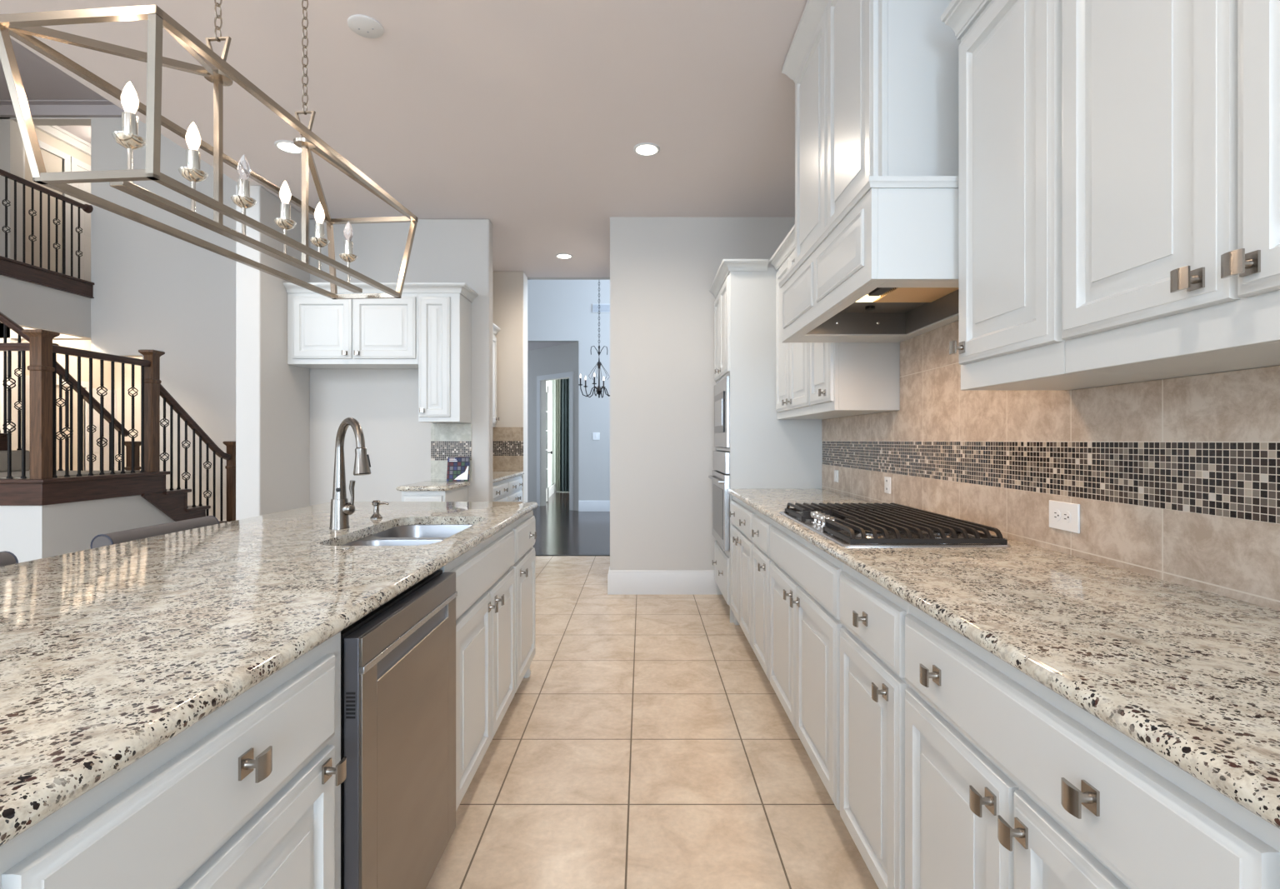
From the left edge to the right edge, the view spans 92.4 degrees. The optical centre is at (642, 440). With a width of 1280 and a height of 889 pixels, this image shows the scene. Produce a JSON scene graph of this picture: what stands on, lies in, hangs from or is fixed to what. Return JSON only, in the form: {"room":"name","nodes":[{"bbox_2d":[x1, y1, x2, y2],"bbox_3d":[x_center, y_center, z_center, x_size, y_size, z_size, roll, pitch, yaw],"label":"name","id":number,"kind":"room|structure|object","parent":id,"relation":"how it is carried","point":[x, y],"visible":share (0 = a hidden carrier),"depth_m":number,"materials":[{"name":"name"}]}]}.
{"room":"kitchen","nodes":[
{"label":"kitchen","id":0,"kind":"room"},
{"bbox_2d":[0,275,90,338],"bbox_3d":[-7.350,-1.630,6.865,0.100,0.540,2.530,0,0,0],"label":"wall","id":1,"kind":"structure","parent":0,"point":[29,305],"depth_m":7.51,"materials":[{"name":"grey paint"}]},
{"bbox_2d":[0,255,94,298],"bbox_3d":[-7.335,-1.988,6.864,0.170,0.205,2.529,0,0,0],"label":"trim","id":2,"kind":"structure","parent":1,"relation":"attached to","point":[9,267],"depth_m":7.47,"materials":[{"name":"brown wood"}]},
{"bbox_2d":[0,169,93,278],"bbox_3d":[-7.330,-2.611,6.869,0.120,1.037,2.518,0,0,0],"label":"balcony railing","id":3,"kind":"object","parent":2,"relation":"on","point":[88,208],"visible":0.95,"depth_m":7.48,"materials":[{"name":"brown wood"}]},
{"bbox_2d":[0,38,106,144],"bbox_3d":[-5.750,-4.520,1.500,6.300,0.180,17.200,0,0,0],"label":"ceiling","id":4,"kind":"structure","parent":0,"point":[42,80],"depth_m":7.62,"materials":[{"name":"grey paint"}]},
{"bbox_2d":[23,127,114,470],"bbox_3d":[-8.600,-1.660,9.200,0.200,5.800,1.800,0,0,0],"label":"wall","id":5,"kind":"structure","parent":0,"point":[52,163],"depth_m":8.92,"materials":[{"name":"beige paint"}]},
{"bbox_2d":[23,139,70,275],"bbox_3d":[-8.482,-3.150,8.710,0.035,2.140,0.760,0,0,0],"label":"trim","id":6,"kind":"structure","parent":5,"relation":"attached to","point":[67,157],"depth_m":9.02,"materials":[{"name":"white paint"}]},
{"bbox_2d":[25,375,89,470],"bbox_3d":[-8.482,0.170,8.925,0.035,2.140,1.030,0,0,0],"label":"trim","id":7,"kind":"structure","parent":5,"relation":"attached to","point":[85,384],"depth_m":9.35,"materials":[{"name":"white paint"}]},
{"bbox_2d":[34,125,90,156],"bbox_3d":[-8.450,-4.450,9.100,0.100,0.140,1.600,0,0,0],"label":"trim","id":8,"kind":"structure","parent":5,"relation":"attached to","point":[56,132],"depth_m":9.00,"materials":[{"name":"white paint"}]},
{"bbox_2d":[62,159,90,281],"bbox_3d":[-8.484,-3.105,9.290,0.032,2.050,0.580,0,0,0],"label":"door","id":9,"kind":"structure","parent":5,"relation":"in","point":[85,218],"depth_m":9.33,"materials":[{"name":"white paint"}]},
{"bbox_2d":[70,156,90,278],"bbox_3d":[-8.482,-3.150,9.475,0.035,2.140,0.730,0,0,0],"label":"trim","id":10,"kind":"structure","parent":5,"relation":"attached to","point":[75,162],"depth_m":9.17,"materials":[{"name":"white paint"}]},
{"bbox_2d":[84,387,117,470],"bbox_3d":[-8.484,0.215,9.775,0.032,2.050,0.850,0,0,0],"label":"door","id":11,"kind":"structure","parent":5,"relation":"in","point":[107,400],"depth_m":9.67,"materials":[{"name":"white paint"}]},
{"bbox_2d":[0,117,237,519],"bbox_3d":[-5.750,-1.595,8.215,6.300,5.670,0.170,0,0,0],"label":"wall","id":12,"kind":"structure","parent":0,"point":[154,289],"depth_m":8.13,"materials":[{"name":"grey paint"}]},
{"bbox_2d":[0,100,124,117],"bbox_3d":[-5.780,-4.354,8.055,5.840,0.149,0.149,0,0,0],"label":"trim","id":13,"kind":"structure","parent":12,"relation":"attached to","point":[38,108],"depth_m":8.07,"materials":[{"name":"grey paint"}]},
{"bbox_2d":[115,357,142,470],"bbox_3d":[-7.250,-1.660,9.200,2.500,5.800,1.800,0,0,0],"label":"wall","id":14,"kind":"structure","parent":0,"point":[117,365],"depth_m":9.90,"materials":[{"name":"beige paint"}]},
{"bbox_2d":[235,185,309,520],"bbox_3d":[-2.793,-0.285,4.673,0.173,3.050,0.655,0,0,0],"label":"wall","id":15,"kind":"structure","parent":0,"point":[272,394],"depth_m":4.42,"materials":[{"name":"grey paint"}]},
{"bbox_2d":[309,219,492,505],"bbox_3d":[-2.063,-0.285,5.065,1.633,3.050,0.130,0,0,0],"label":"wall","id":16,"kind":"structure","parent":0,"point":[384,402],"depth_m":5.00,"materials":[{"name":"grey paint"}]},
{"bbox_2d":[283,282,418,369],"bbox_3d":[-2.207,-0.887,4.811,0.996,0.607,0.375,0,0,0],"label":"upper cabinet","id":17,"kind":"object","parent":16,"relation":"attached to","point":[324,332],"visible":0.8,"depth_m":4.66,"materials":[{"name":"white paint"}]},
{"bbox_2d":[415,282,478,423],"bbox_3d":[-1.522,-0.668,4.811,0.372,1.046,0.375,0,0,0],"label":"upper cabinet","id":18,"kind":"object","parent":16,"relation":"attached to","point":[444,308],"visible":1,"depth_m":4.67,"materials":[{"name":"white paint"}]},
{"bbox_2d":[430,423,471,480],"bbox_3d":[-1.555,0.093,4.995,0.330,0.466,0.010,0,0,0],"label":"tile backsplash","id":19,"kind":"structure","parent":16,"relation":"attached to","point":[447,439],"depth_m":4.99,"materials":[{"name":"tile"}]},
{"bbox_2d":[0,0,807,277],"bbox_3d":[-0.745,-1.910,-0.150,4.190,0.200,13.900,0,0,0],"label":"ceiling","id":20,"kind":"structure","parent":0,"point":[527,117],"depth_m":3.26,"materials":[{"name":"white paint"}]},
{"bbox_2d":[0,0,417,299],"bbox_3d":[-1.114,-1.180,1.840,0.367,1.258,1.183,0,0,5],"label":"lantern chandelier","id":21,"kind":"object","parent":20,"relation":"hanging from","point":[22,26],"visible":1,"depth_m":1.54,"materials":[{"name":"silver metal"}]},
{"bbox_2d":[111,81,145,183],"bbox_3d":[-1.151,-0.690,1.379,0.062,0.232,0.062,0,0,0],"label":"candle holder","id":22,"kind":"object","parent":21,"relation":"on","point":[129,138],"depth_m":1.37,"materials":[{"name":"beige"}]},
{"bbox_2d":[178,122,208,212],"bbox_3d":[-1.137,-0.690,1.555,0.062,0.232,0.062,0,0,0],"label":"candle holder","id":23,"kind":"object","parent":21,"relation":"on","point":[192,172],"depth_m":1.54,"materials":[{"name":"beige"}]},
{"bbox_2d":[230,155,256,234],"bbox_3d":[-1.123,-0.690,1.730,0.062,0.232,0.062,0,0,0],"label":"candle holder","id":24,"kind":"object","parent":21,"relation":"on","point":[243,200],"depth_m":1.72,"materials":[{"name":"white"}]},
{"bbox_2d":[273,180,296,254],"bbox_3d":[-1.109,-0.690,1.906,0.062,0.232,0.062,0,0,0],"label":"candle holder","id":25,"kind":"object","parent":21,"relation":"on","point":[285,222],"depth_m":1.89,"materials":[{"name":"beige"}]},
{"bbox_2d":[309,202,329,269],"bbox_3d":[-1.094,-0.690,2.081,0.062,0.232,0.062,0,0,0],"label":"candle holder","id":26,"kind":"object","parent":21,"relation":"on","point":[319,241],"depth_m":2.07,"materials":[{"name":"beige"}]},
{"bbox_2d":[339,221,357,283],"bbox_3d":[-1.080,-0.690,2.257,0.062,0.232,0.062,0,0,0],"label":"candle holder","id":27,"kind":"object","parent":21,"relation":"on","point":[347,257],"depth_m":2.25,"materials":[{"name":"white"}]},
{"bbox_2d":[274,140,301,154],"bbox_3d":[-2.170,-1.805,3.780,0.166,0.010,0.166,0,0,0],"label":"recessed light","id":28,"kind":"object","parent":20,"relation":"in","point":[288,147],"visible":0.76,"depth_m":3.77,"materials":[{"name":"white paint"}]},
{"bbox_2d":[347,14,384,38],"bbox_3d":[-1.207,-1.803,2.680,0.146,0.014,0.146,0,0,0],"label":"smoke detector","id":29,"kind":"object","parent":20,"relation":"attached to","point":[364,26],"visible":1,"depth_m":2.67,"materials":[{"name":"white paint"}]},
{"bbox_2d":[555,253,572,259],"bbox_3d":[-0.767,-1.805,6.010,0.166,0.010,0.166,0,0,0],"label":"recessed light","id":30,"kind":"object","parent":20,"relation":"in","point":[562,256],"visible":1,"depth_m":6.00,"materials":[{"name":"white paint"}]},
{"bbox_2d":[633,142,659,156],"bbox_3d":[0.026,-1.805,3.810,0.166,0.010,0.166,0,0,0],"label":"recessed light","id":31,"kind":"object","parent":20,"relation":"in","point":[645,149],"visible":1,"depth_m":3.80,"materials":[{"name":"white paint"}]},
{"bbox_2d":[492,271,527,501],"bbox_3d":[-1.585,-0.285,6.675,0.630,3.050,0.250,0,0,0],"label":"wall","id":32,"kind":"structure","parent":0,"point":[509,288],"depth_m":6.55,"materials":[{"name":"beige paint"}]},
{"bbox_2d":[492,427,523,471],"bbox_3d":[-1.585,0.090,6.545,0.630,0.471,0.010,0,0,0],"label":"tile backsplash","id":33,"kind":"structure","parent":32,"relation":"attached to","point":[507,442],"depth_m":6.54,"materials":[{"name":"tile"}]},
{"bbox_2d":[535,555,609,555],"bbox_3d":[-0.756,1.236,6.620,0.987,0.009,0.030,0,0,0],"label":"trim","id":34,"kind":"structure","parent":32,"relation":"attached to","point":[535,555],"depth_m":6.61,"materials":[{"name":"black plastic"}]},
{"bbox_2d":[527,342,569,350],"bbox_3d":[-2.658,-1.780,12.050,3.084,0.060,2.300,0,0,0],"label":"ceiling","id":35,"kind":"structure","parent":0,"point":[531,346],"depth_m":11.17,"materials":[{"name":"white paint"}]},
{"bbox_2d":[545,380,554,488],"bbox_3d":[-2.175,-0.260,13.875,0.100,3.000,4.061,0,0,-3],"label":"wall","id":36,"kind":"structure","parent":0,"point":[551,384],"depth_m":14.53,"materials":[{"name":"white paint"}]},
{"bbox_2d":[548,482,555,498],"bbox_3d":[-2.095,1.145,14.150,0.030,0.190,2.907,0,0,-4],"label":"baseboard","id":37,"kind":"structure","parent":36,"relation":"attached to","point":[552,489],"depth_m":14.11,"materials":[{"name":"white paint"}]},
{"bbox_2d":[555,379,559,491],"bbox_3d":[-2.045,-0.170,14.862,0.112,2.780,0.151,0,0,0],"label":"curtain","id":38,"kind":"object","parent":36,"relation":"hanging from","point":[557,382],"visible":0.8,"depth_m":14.86,"materials":[{"name":"grey fabric"}]},
{"bbox_2d":[527,341,578,510],"bbox_3d":[-1.966,-0.255,11.754,0.120,2.990,2.652,0,0,-44],"label":"wall","id":39,"kind":"structure","parent":0,"point":[563,357],"depth_m":11.58,"materials":[{"name":"grey paint"}]},
{"bbox_2d":[545,385,552,501],"bbox_3d":[-1.905,0.050,12.185,0.130,2.340,0.870,0,0,0],"label":"door","id":40,"kind":"structure","parent":39,"relation":"in","point":[547,387],"depth_m":12.50,"materials":[{"name":"white paint"}]},
{"bbox_2d":[536,371,573,510],"bbox_3d":[-1.574,0.005,11.339,0.140,2.470,1.111,0,0,-44],"label":"trim","id":41,"kind":"structure","parent":39,"relation":"attached to","point":[541,385],"depth_m":11.63,"materials":[{"name":"white paint"}]},
{"bbox_2d":[527,280,609,500],"bbox_3d":[-0.500,-1.560,10.825,7.400,5.600,0.150,0,0,0],"label":"wall","id":42,"kind":"structure","parent":0,"point":[559,311],"depth_m":10.75,"materials":[{"name":"grey paint"}]},
{"bbox_2d":[578,500,609,511],"bbox_3d":[1.042,1.143,10.741,4.316,0.193,0.018,0,0,0],"label":"baseboard","id":43,"kind":"structure","parent":42,"relation":"attached to","point":[583,506],"depth_m":10.73,"materials":[{"name":"white paint"}]},
{"bbox_2d":[592,432,599,439],"bbox_3d":[-0.810,-0.080,10.745,0.120,0.130,0.010,0,0,0],"label":"light switch","id":44,"kind":"object","parent":42,"relation":"attached to","point":[596,436],"visible":1,"depth_m":10.74,"materials":[{"name":"white plastic"}]},
{"bbox_2d":[592,304,609,312],"bbox_3d":[-0.680,-2.320,10.741,0.400,0.150,0.018,0,0,0],"label":"air vent","id":45,"kind":"object","parent":42,"relation":"in","point":[603,307],"visible":0.6,"depth_m":10.74,"materials":[{"name":"white paint"}]},
{"bbox_2d":[528,277,609,482],"bbox_3d":[-0.450,-1.560,11.850,7.500,5.600,10.300,0,0,0],"label":"wall","id":46,"kind":"structure","parent":0,"point":[530,278],"depth_m":6.89,"materials":[{"name":"grey paint"}]},
{"bbox_2d":[560,378,569,491],"bbox_3d":[-1.817,-0.170,14.756,0.320,2.780,0.160,0,0,0],"label":"curtain","id":47,"kind":"object","parent":46,"relation":"hanging from","point":[564,383],"visible":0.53,"depth_m":14.76,"materials":[{"name":"grey fabric"}]},
{"bbox_2d":[425,490,879,888],"bbox_3d":[-2.750,1.263,4.950,11.900,0.054,24.100,0,0,0],"label":"floor","id":48,"kind":"structure","parent":0,"point":[646,743],"depth_m":2.35,"materials":[{"name":"beige tile"}]},
{"bbox_2d":[0,550,18,566],"bbox_3d":[-1.736,0.789,1.600,0.505,0.904,0.559,0,0,0],"label":"bar stool","id":49,"kind":"object","parent":48,"relation":"on","point":[6,557],"visible":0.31,"depth_m":1.86,"materials":[{"name":"grey fabric"}]},
{"bbox_2d":[0,430,228,563],"bbox_3d":[-5.786,0.193,5.614,2.828,2.113,2.268,0,0,0],"label":"staircase","id":50,"kind":"structure","parent":48,"relation":"on","point":[40,518],"depth_m":4.83,"materials":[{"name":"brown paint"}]},
{"bbox_2d":[0,433,7,450],"bbox_3d":[-5.725,0.010,5.300,0.260,0.152,0.300,0,0,0],"label":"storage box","id":51,"kind":"object","parent":50,"relation":"on","point":[3,437],"visible":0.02,"depth_m":5.39,"materials":[{"name":"brown wood"}]},
{"bbox_2d":[0,343,29,479],"bbox_3d":[-5.354,-0.222,4.550,1.693,1.003,0.083,0,0,0],"label":"stair railing","id":52,"kind":"object","parent":50,"relation":"on","point":[9,347],"visible":0.98,"depth_m":4.54,"materials":[{"name":"brown wood"}]},
{"bbox_2d":[0,311,59,450],"bbox_3d":[-6.188,-0.865,5.580,1.657,2.276,0.121,0,0,0],"label":"stair railing","id":53,"kind":"object","parent":50,"relation":"on","point":[7,322],"visible":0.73,"depth_m":5.57,"materials":[{"name":"brown wood"}]},
{"bbox_2d":[56,361,140,470],"bbox_3d":[-5.310,0.032,5.948,0.128,1.627,1.031,0,0,0],"label":"stair railing","id":54,"kind":"object","parent":50,"relation":"on","point":[60,370],"visible":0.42,"depth_m":5.84,"materials":[{"name":"brown wood"}]},
{"bbox_2d":[21,329,235,521],"bbox_3d":[-4.455,0.108,5.598,0.142,1.856,2.238,0,0,0],"label":"stair railing","id":55,"kind":"object","parent":50,"relation":"on","point":[42,367],"visible":0.97,"depth_m":5.26,"materials":[{"name":"brown wood"}]},
{"bbox_2d":[90,515,219,549],"bbox_3d":[-1.736,0.789,2.490,0.505,0.904,0.559,0,0,0],"label":"bar stool","id":56,"kind":"object","parent":48,"relation":"on","point":[102,540],"visible":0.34,"depth_m":2.40,"materials":[{"name":"grey fabric"}]},
{"bbox_2d":[0,631,346,888],"bbox_3d":[-0.855,0.800,0.861,0.654,0.880,0.651,0,0,0],"label":"base cabinet","id":57,"kind":"object","parent":48,"relation":"on","point":[247,796],"visible":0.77,"depth_m":0.83,"materials":[{"name":"white paint"}]},
{"bbox_2d":[340,570,457,888],"bbox_3d":[-0.842,0.809,1.495,0.601,0.862,0.603,0,0,0],"label":"dishwasher","id":58,"kind":"object","parent":48,"relation":"on","point":[398,660],"visible":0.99,"depth_m":1.39,"materials":[{"name":"silver metal"}]},
{"bbox_2d":[401,485,468,501],"bbox_3d":[-1.577,0.800,4.681,0.315,0.880,0.631,0,0,0],"label":"base cabinet","id":59,"kind":"object","parent":48,"relation":"on","point":[460,494],"visible":0.04,"depth_m":4.42,"materials":[{"name":"white paint"}]},
{"bbox_2d":[395,480,469,490],"bbox_3d":[-1.580,0.343,4.686,0.370,0.034,0.603,0,0,0],"label":"countertop","id":60,"kind":"structure","parent":59,"relation":"on","point":[427,485],"depth_m":4.49,"materials":[{"name":"beige stone"}]},
{"bbox_2d":[446,456,469,481],"bbox_3d":[-1.476,0.228,4.934,0.176,0.198,0.063,0,0,-4],"label":"cookbook","id":61,"kind":"object","parent":60,"relation":"on","point":[458,467],"visible":0.99,"depth_m":4.92,"materials":[{"name":"multicoloured paper"}]},
{"bbox_2d":[439,524,514,811],"bbox_3d":[-0.855,0.800,2.267,0.654,0.880,0.922,0,0,0],"label":"base cabinet","id":62,"kind":"object","parent":48,"relation":"on","point":[485,576],"visible":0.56,"depth_m":2.16,"materials":[{"name":"white paint"}]},
{"bbox_2d":[0,501,537,846],"bbox_3d":[-1.119,0.343,1.350,1.123,0.034,3.900,0,0,0],"label":"countertop","id":63,"kind":"structure","parent":62,"relation":"on","point":[110,653],"depth_m":1.10,"materials":[{"name":"stone"}]},
{"bbox_2d":[329,417,370,529],"bbox_3d":[-1.051,0.120,2.226,0.260,0.411,0.083,0,0,40],"label":"kitchen faucet","id":64,"kind":"object","parent":63,"relation":"on","point":[341,509],"visible":1,"depth_m":2.26,"materials":[{"name":"silver metal"}]},
{"bbox_2d":[370,500,389,519],"bbox_3d":[-1.105,0.288,2.585,0.078,0.076,0.047,0,0,0],"label":"soap dispenser","id":65,"kind":"object","parent":63,"relation":"on","point":[376,503],"visible":1,"depth_m":2.58,"materials":[{"name":"silver metal"}]},
{"bbox_2d":[341,525,472,545],"bbox_3d":[-0.845,0.461,2.272,0.450,0.199,0.795,0,0,0],"label":"double sink","id":66,"kind":"object","parent":63,"relation":"in","point":[407,535],"visible":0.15,"depth_m":2.55,"materials":[{"name":"silver metal"}]},
{"bbox_2d":[492,475,523,501],"bbox_3d":[-1.558,0.800,5.838,0.654,0.880,1.395,0,0,0],"label":"base cabinet","id":67,"kind":"object","parent":48,"relation":"on","point":[510,489],"visible":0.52,"depth_m":5.85,"materials":[{"name":"white paint"}]},
{"bbox_2d":[492,471,524,483],"bbox_3d":[-1.578,0.343,5.835,0.640,0.034,1.406,0,0,0],"label":"countertop","id":68,"kind":"structure","parent":67,"relation":"on","point":[497,476],"depth_m":5.93,"materials":[{"name":"beige stone"}]},
{"bbox_2d":[511,510,536,693],"bbox_3d":[-0.855,0.800,2.996,0.654,0.880,0.532,0,0,0],"label":"base cabinet","id":69,"kind":"object","parent":48,"relation":"on","point":[525,534],"visible":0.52,"depth_m":2.92,"materials":[{"name":"white paint"}]},
{"bbox_2d":[729,495,755,648],"bbox_3d":[0.892,0.800,3.748,0.673,0.880,0.856,0,0,0],"label":"base cabinet","id":70,"kind":"object","parent":48,"relation":"on","point":[741,514],"visible":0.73,"depth_m":3.66,"materials":[{"name":"white paint"}]},
{"bbox_2d":[751,510,773,680],"bbox_3d":[0.892,0.800,3.096,0.673,0.880,0.444,0,0,0],"label":"base cabinet","id":71,"kind":"object","parent":48,"relation":"on","point":[762,559],"visible":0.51,"depth_m":3.05,"materials":[{"name":"white paint"}]},
{"bbox_2d":[709,259,822,623],"bbox_3d":[0.884,0.009,4.545,0.689,2.461,0.845,0,0,0],"label":"tall cabinet","id":72,"kind":"object","parent":48,"relation":"on","point":[767,452],"visible":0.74,"depth_m":4.18,"materials":[{"name":"white paint"}]},
{"bbox_2d":[708,450,729,551],"bbox_3d":[0.836,0.418,4.572,0.623,0.677,0.744,0,0,0],"label":"wall oven","id":73,"kind":"object","parent":72,"relation":"in","point":[720,477],"visible":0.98,"depth_m":4.36,"materials":[{"name":"silver metal"}]},
{"bbox_2d":[714,375,729,447],"bbox_3d":[0.780,-0.198,4.569,0.433,0.489,0.738,0,0,0],"label":"microwave","id":74,"kind":"object","parent":72,"relation":"in","point":[722,389],"visible":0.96,"depth_m":4.38,"materials":[{"name":"silver metal"}]},
{"bbox_2d":[770,520,843,810],"bbox_3d":[0.892,0.800,2.371,0.673,0.880,1.002,0,0,0],"label":"base cabinet","id":75,"kind":"object","parent":48,"relation":"on","point":[805,623],"visible":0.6,"depth_m":2.19,"materials":[{"name":"white paint"}]},
{"bbox_2d":[727,489,1279,829],"bbox_3d":[0.904,0.343,1.789,0.652,0.034,4.778,0,0,0],"label":"countertop","id":76,"kind":"structure","parent":75,"relation":"on","point":[1191,676],"depth_m":1.03,"materials":[{"name":"beige stone"}]},
{"bbox_2d":[780,502,1010,547],"bbox_3d":[0.873,0.300,2.320,0.517,0.051,0.900,0,0,0],"label":"gas cooktop","id":77,"kind":"object","parent":76,"relation":"in","point":[847,525],"visible":1,"depth_m":2.06,"materials":[{"name":"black metal"}]},
{"bbox_2d":[840,563,909,888],"bbox_3d":[0.892,0.800,1.639,0.673,0.880,0.458,0,0,0],"label":"base cabinet","id":78,"kind":"object","parent":48,"relation":"on","point":[873,685],"visible":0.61,"depth_m":1.57,"materials":[{"name":"white paint"}]},
{"bbox_2d":[905,603,1279,888],"bbox_3d":[0.892,0.800,0.989,0.673,0.880,0.838,0,0,0],"label":"base cabinet","id":79,"kind":"object","parent":48,"relation":"on","point":[1010,783],"visible":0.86,"depth_m":0.93,"materials":[{"name":"white paint"}]},
{"bbox_2d":[610,217,794,569],"bbox_3d":[0.543,-0.285,5.885,1.613,3.050,1.830,0,0,0],"label":"wall","id":80,"kind":"structure","parent":0,"point":[663,271],"depth_m":4.97,"materials":[{"name":"grey paint"}]},
{"bbox_2d":[607,567,716,594],"bbox_3d":[0.160,1.143,5.866,0.881,0.193,1.828,0,0,0],"label":"baseboard","id":81,"kind":"structure","parent":80,"relation":"attached to","point":[619,582],"depth_m":4.95,"materials":[{"name":"white paint"}]},
{"bbox_2d":[829,365,1274,419],"bbox_3d":[1.290,-0.285,-1.065,0.119,3.050,12.070,0,0,0],"label":"wall","id":82,"kind":"structure","parent":0,"point":[1274,366],"depth_m":1.43,"materials":[{"name":"grey paint"}]},
{"bbox_2d":[768,224,864,419],"bbox_3d":[1.044,-0.683,3.744,0.371,1.076,0.864,0,0,0],"label":"upper cabinet","id":83,"kind":"object","parent":82,"relation":"attached to","point":[792,359],"visible":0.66,"depth_m":3.74,"materials":[{"name":"white paint"}]},
{"bbox_2d":[810,342,899,414],"bbox_3d":[1.044,-0.683,3.116,0.371,1.076,0.388,0,0,0],"label":"upper cabinet","id":84,"kind":"object","parent":82,"relation":"attached to","point":[846,377],"visible":0.47,"depth_m":2.92,"materials":[{"name":"white paint"}]},
{"bbox_2d":[778,0,960,342],"bbox_3d":[0.939,-1.135,2.369,0.581,1.338,1.222,0,0,0],"label":"range hood","id":85,"kind":"object","parent":82,"relation":"attached to","point":[876,82],"visible":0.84,"depth_m":1.96,"materials":[{"name":"white paint"}]},
{"bbox_2d":[821,320,1279,610],"bbox_3d":[1.226,-0.070,1.789,0.010,0.792,4.778,0,0,0],"label":"tile backsplash","id":86,"kind":"structure","parent":82,"relation":"attached to","point":[1177,480],"depth_m":1.63,"materials":[{"name":"tile"}]},
{"bbox_2d":[834,470,838,482],"bbox_3d":[1.216,0.222,3.860,0.010,0.075,0.075,0,0,0],"label":"light switch","id":87,"kind":"object","parent":86,"relation":"attached to","point":[836,472],"visible":1,"depth_m":3.84,"materials":[{"name":"white plastic"}]},
{"bbox_2d":[884,476,890,494],"bbox_3d":[1.217,0.220,3.050,0.009,0.082,0.072,0,0,0],"label":"wall outlet","id":88,"kind":"object","parent":86,"relation":"attached to","point":[887,479],"visible":1,"depth_m":3.04,"materials":[{"name":"white plastic"}]},
{"bbox_2d":[1049,500,1079,533],"bbox_3d":[1.217,0.218,1.775,0.009,0.082,0.125,0,0,0],"label":"wall outlet","id":89,"kind":"object","parent":86,"relation":"attached to","point":[1063,516],"visible":1,"depth_m":1.76,"materials":[{"name":"white plastic"}]},
{"bbox_2d":[1052,509,1060,520],"bbox_3d":[1.214,0.218,1.800,0.002,0.034,0.034,0,0,0],"label":"socket","id":90,"kind":"object","parent":89,"relation":"attached to","point":[1056,512],"depth_m":1.80,"materials":[{"name":"white plastic"}]},
{"bbox_2d":[1062,510,1070,523],"bbox_3d":[1.214,0.218,1.758,0.002,0.034,0.034,0,0,0],"label":"socket","id":91,"kind":"object","parent":89,"relation":"attached to","point":[1066,514],"depth_m":1.76,"materials":[{"name":"white plastic"}]},
{"bbox_2d":[940,0,1203,390],"bbox_3d":[1.044,-0.683,1.550,0.371,1.076,0.436,0,0,0],"label":"upper cabinet","id":92,"kind":"object","parent":82,"relation":"attached to","point":[1010,51],"visible":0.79,"depth_m":1.50,"materials":[{"name":"white paint"}]},
{"bbox_2d":[1061,0,1279,374],"bbox_3d":[1.044,-0.683,0.932,0.371,1.076,0.795,0,0,0],"label":"upper cabinet","id":93,"kind":"object","parent":82,"relation":"attached to","point":[1171,108],"visible":1,"depth_m":1.06,"materials":[{"name":"white paint"}]},
{"bbox_3d":[-0.500,-4.410,9.000,7.400,0.100,4.400,0,0,0],"label":"ceiling","id":94,"kind":"structure","parent":0,"visible":0},
{"bbox_2d":[578,282,609,398],"bbox_3d":[-0.600,-2.474,8.500,0.558,3.768,0.579,0,0,0],"label":"chandelier","id":95,"kind":"object","parent":94,"relation":"hanging from","point":[598,364],"visible":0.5,"depth_m":8.49,"materials":[{"name":"black metal"}]},
{"bbox_3d":[-1.950,-0.285,5.965,0.100,3.050,1.670,0,0,0],"label":"wall","id":96,"kind":"structure","parent":0,"visible":0},
{"bbox_2d":[492,322,500,427],"bbox_3d":[-1.702,-0.668,5.840,0.387,1.046,1.400,0,0,0],"label":"upper cabinet","id":97,"kind":"object","parent":96,"relation":"attached to","point":[495,328],"visible":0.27,"depth_m":6.41,"materials":[{"name":"white paint"}]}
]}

